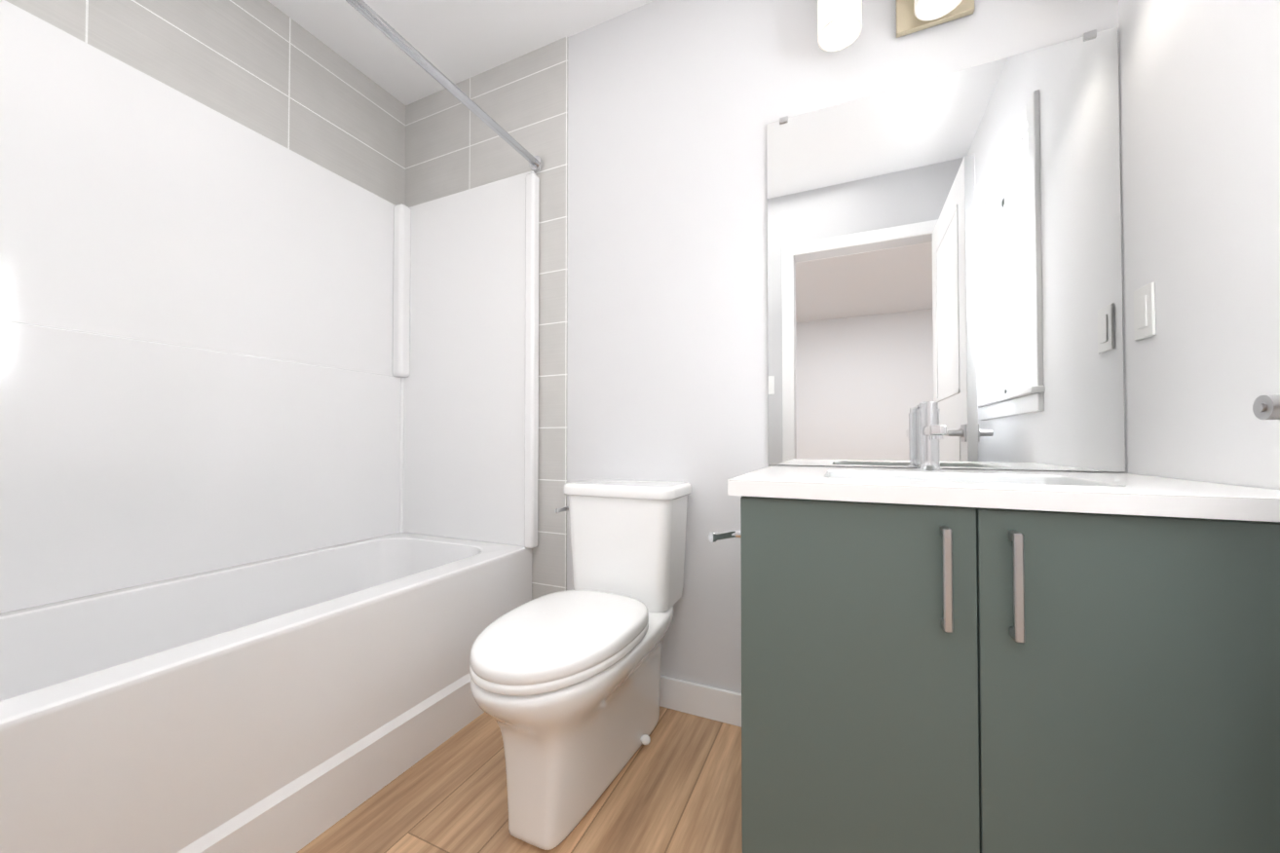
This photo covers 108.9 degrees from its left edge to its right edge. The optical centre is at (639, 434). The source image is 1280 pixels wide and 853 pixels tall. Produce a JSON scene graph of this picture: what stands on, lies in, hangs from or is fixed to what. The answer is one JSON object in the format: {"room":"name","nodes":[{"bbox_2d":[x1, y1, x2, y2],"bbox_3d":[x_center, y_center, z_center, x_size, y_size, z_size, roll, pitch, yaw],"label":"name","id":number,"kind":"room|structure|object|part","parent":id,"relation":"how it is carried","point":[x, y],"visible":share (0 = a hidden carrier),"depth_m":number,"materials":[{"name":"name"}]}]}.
{"room":"bathroom","nodes":[
{"label":"bathroom","id":0,"kind":"room"},
{"bbox_2d":[267,0,654,105],"bbox_3d":[-0.447,-1.601,-0.858,4.200,0.080,5.100,0,-1,24],"label":"ceiling","id":1,"kind":"structure","parent":0,"point":[455,42],"depth_m":1.72,"materials":[{"name":"white paint"}]},
{"bbox_2d":[296,706,742,852],"bbox_3d":[-0.447,0.919,-0.899,4.200,0.080,5.100,0,-1,24],"label":"floor","id":2,"kind":"structure","parent":0,"point":[674,786],"depth_m":1.13,"materials":[{"name":"brown wood"}]},
{"bbox_2d":[0,0,539,852],"bbox_3d":[-1.044,-0.059,1.231,0.758,1.945,1.518,0,-1,24],"label":"bathtub","id":3,"kind":"object","parent":2,"relation":"on","point":[269,468],"visible":0.96,"depth_m":1.30,"materials":[{"name":"white plastic"}]},
{"bbox_2d":[469,478,691,850],"bbox_3d":[-0.147,0.533,1.243,0.386,0.762,0.739,0,-1,24],"label":"toilet","id":4,"kind":"object","parent":2,"relation":"on","point":[565,688],"visible":0.98,"depth_m":1.11,"materials":[{"name":"white ceramic"}]},
{"bbox_3d":[-0.193,0.488,1.134,0.354,0.063,0.503,0,-1,24],"label":"seat","id":5,"kind":"part","parent":4,"relation":"part of","materials":[{"name":"white plastic"}]},
{"bbox_3d":[-0.240,0.243,1.482,0.024,0.026,0.095,0,-1,24],"label":"lever","id":6,"kind":"part","parent":4,"relation":"part of","materials":[{"name":"silver metal"}]},
{"bbox_3d":[-0.150,0.718,1.226,0.354,0.391,0.712,0,-1,24],"label":"bowl","id":7,"kind":"part","parent":4,"relation":"part of","materials":[{"name":"white ceramic"}]},
{"bbox_3d":[-0.039,0.175,1.481,0.380,0.038,0.228,0,-1,24],"label":"lid","id":8,"kind":"part","parent":4,"relation":"part of","materials":[{"name":"white ceramic"}]},
{"bbox_3d":[-0.038,0.370,1.480,0.356,0.352,0.210,0,-1,24],"label":"tank","id":9,"kind":"part","parent":4,"relation":"part of","materials":[{"name":"white ceramic"}]},
{"bbox_2d":[708,401,1279,852],"bbox_3d":[0.626,0.412,0.983,0.869,0.996,0.595,0,-1,24],"label":"bathroom vanity","id":10,"kind":"object","parent":2,"relation":"on","point":[934,658],"visible":1,"depth_m":0.72,"materials":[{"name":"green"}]},
{"bbox_3d":[0.370,0.462,0.814,0.377,0.682,0.018,0,-1,24],"label":"door","id":11,"kind":"part","parent":10,"relation":"part of","materials":[{"name":"grey"}]},
{"bbox_3d":[0.493,0.232,0.736,0.012,0.163,0.031,0,-1,24],"label":"handle","id":12,"kind":"part","parent":10,"relation":"part of","materials":[{"name":"silver metal"}]},
{"bbox_2d":[727,465,1279,527],"bbox_3d":[0.657,0.104,0.982,0.809,0.030,0.580,0,-1,24],"label":"countertop","id":13,"kind":"structure","parent":10,"relation":"on","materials":[{"name":"white stone"}]},
{"bbox_2d":[915,401,946,472],"bbox_3d":[0.720,0.004,1.135,0.056,0.176,0.220,0,-1,24],"label":"faucet","id":14,"kind":"object","parent":13,"relation":"on","point":[930,432],"depth_m":1.14,"materials":[{"name":"silver metal"}]},
{"bbox_3d":[0.575,0.232,0.699,0.012,0.163,0.031,0,-1,24],"label":"handle","id":15,"kind":"part","parent":10,"relation":"part of","materials":[{"name":"silver metal"}]},
{"bbox_3d":[0.717,0.459,0.657,0.377,0.682,0.018,0,-1,24],"label":"door","id":16,"kind":"part","parent":10,"relation":"part of","materials":[{"name":"grey"}]},
{"bbox_2d":[566,0,1126,693],"bbox_3d":[0.054,-0.300,1.637,2.648,2.440,0.100,0,-1,24],"label":"wall","id":17,"kind":"structure","parent":0,"point":[676,107],"depth_m":1.52,"materials":[{"name":"white paint"}]},
{"bbox_2d":[404,36,567,600],"bbox_3d":[-0.677,-0.296,1.909,0.880,2.440,0.006,0,-1,24],"label":"wall tile","id":18,"kind":"structure","parent":17,"relation":"attached to","point":[454,144],"depth_m":1.78,"materials":[{"name":"grey tile"}]},
{"bbox_2d":[659,676,741,727],"bbox_3d":[0.072,0.869,1.548,0.766,0.100,0.013,0,-1,24],"label":"baseboard","id":19,"kind":"structure","parent":17,"relation":"attached to","point":[705,701],"depth_m":1.47,"materials":[{"name":"white wood"}]},
{"bbox_2d":[817,0,974,51],"bbox_3d":[0.772,-1.216,1.185,0.600,0.223,0.154,0,-1,24],"label":"sconce","id":20,"kind":"object","parent":17,"relation":"attached to","point":[839,24],"visible":1,"depth_m":1.25,"materials":[{"name":"white glass"}]},
{"bbox_3d":[0.550,-1.174,1.264,0.112,0.142,0.112,0,-1,24],"label":"lamp shade","id":21,"kind":"part","parent":20,"relation":"part of","materials":[{"name":"white glass"}]},
{"bbox_3d":[0.764,-1.176,1.167,0.112,0.142,0.112,0,-1,24],"label":"lamp shade","id":22,"kind":"part","parent":20,"relation":"part of","materials":[{"name":"white glass"}]},
{"bbox_2d":[766,27,1125,471],"bbox_3d":[0.769,-0.443,1.253,0.816,1.068,0.010,0,-1,24],"label":"mirror","id":23,"kind":"object","parent":17,"relation":"attached to","point":[950,244],"visible":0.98,"depth_m":1.22,"materials":[{"name":"clear glass"}]},
{"bbox_2d":[1118,0,1279,489],"bbox_3d":[0.857,-0.321,0.317,0.100,2.440,1.650,0,-1,24],"label":"wall","id":24,"kind":"structure","parent":0,"point":[1199,92],"depth_m":0.85,"materials":[{"name":"white paint"}]},
{"bbox_2d":[1133,281,1156,340],"bbox_3d":[1.107,-0.268,1.007,0.009,0.114,0.070,0,-1,24],"label":"light switch","id":25,"kind":"object","parent":24,"relation":"attached to","point":[1145,322],"visible":1,"depth_m":1.00,"materials":[{"name":"white plastic"}]},
{"bbox_3d":[-1.467,-0.304,1.363,0.100,2.440,1.650,0,-1,24],"label":"wall","id":26,"kind":"structure","parent":0,"visible":0},
{"bbox_2d":[5,0,405,205],"bbox_3d":[-1.394,-1.254,1.411,0.006,0.540,1.530,0,-1,24],"label":"wall tile","id":27,"kind":"structure","parent":26,"relation":"attached to","point":[268,69],"depth_m":1.59,"materials":[{"name":"grey tile"}]},
{"bbox_3d":[-0.619,-0.324,0.142,2.448,2.440,0.120,0,-1,24],"label":"wall","id":28,"kind":"structure","parent":0,"visible":0},
{"bbox_2d":[345,0,543,171],"bbox_3d":[-0.712,-1.065,1.098,0.054,0.054,1.516,0,-1,24],"label":"rail","id":29,"kind":"object","parent":28,"relation":"attached to","point":[377,20],"visible":0.98,"depth_m":1.35,"materials":[{"name":"silver metal"}]},
{"bbox_3d":[0.554,-0.128,0.125,0.043,2.023,0.758,0,-1,24],"label":"door","id":30,"kind":"structure","parent":28,"relation":"in","visible":0},
{"bbox_2d":[1252,394,1279,419],"bbox_3d":[0.630,-0.028,0.407,0.058,0.070,0.160,0,-1,24],"label":"door lever","id":31,"kind":"object","parent":30,"relation":"attached to","point":[1266,407],"visible":1,"depth_m":0.46,"materials":[{"name":"silver metal"}]}
]}

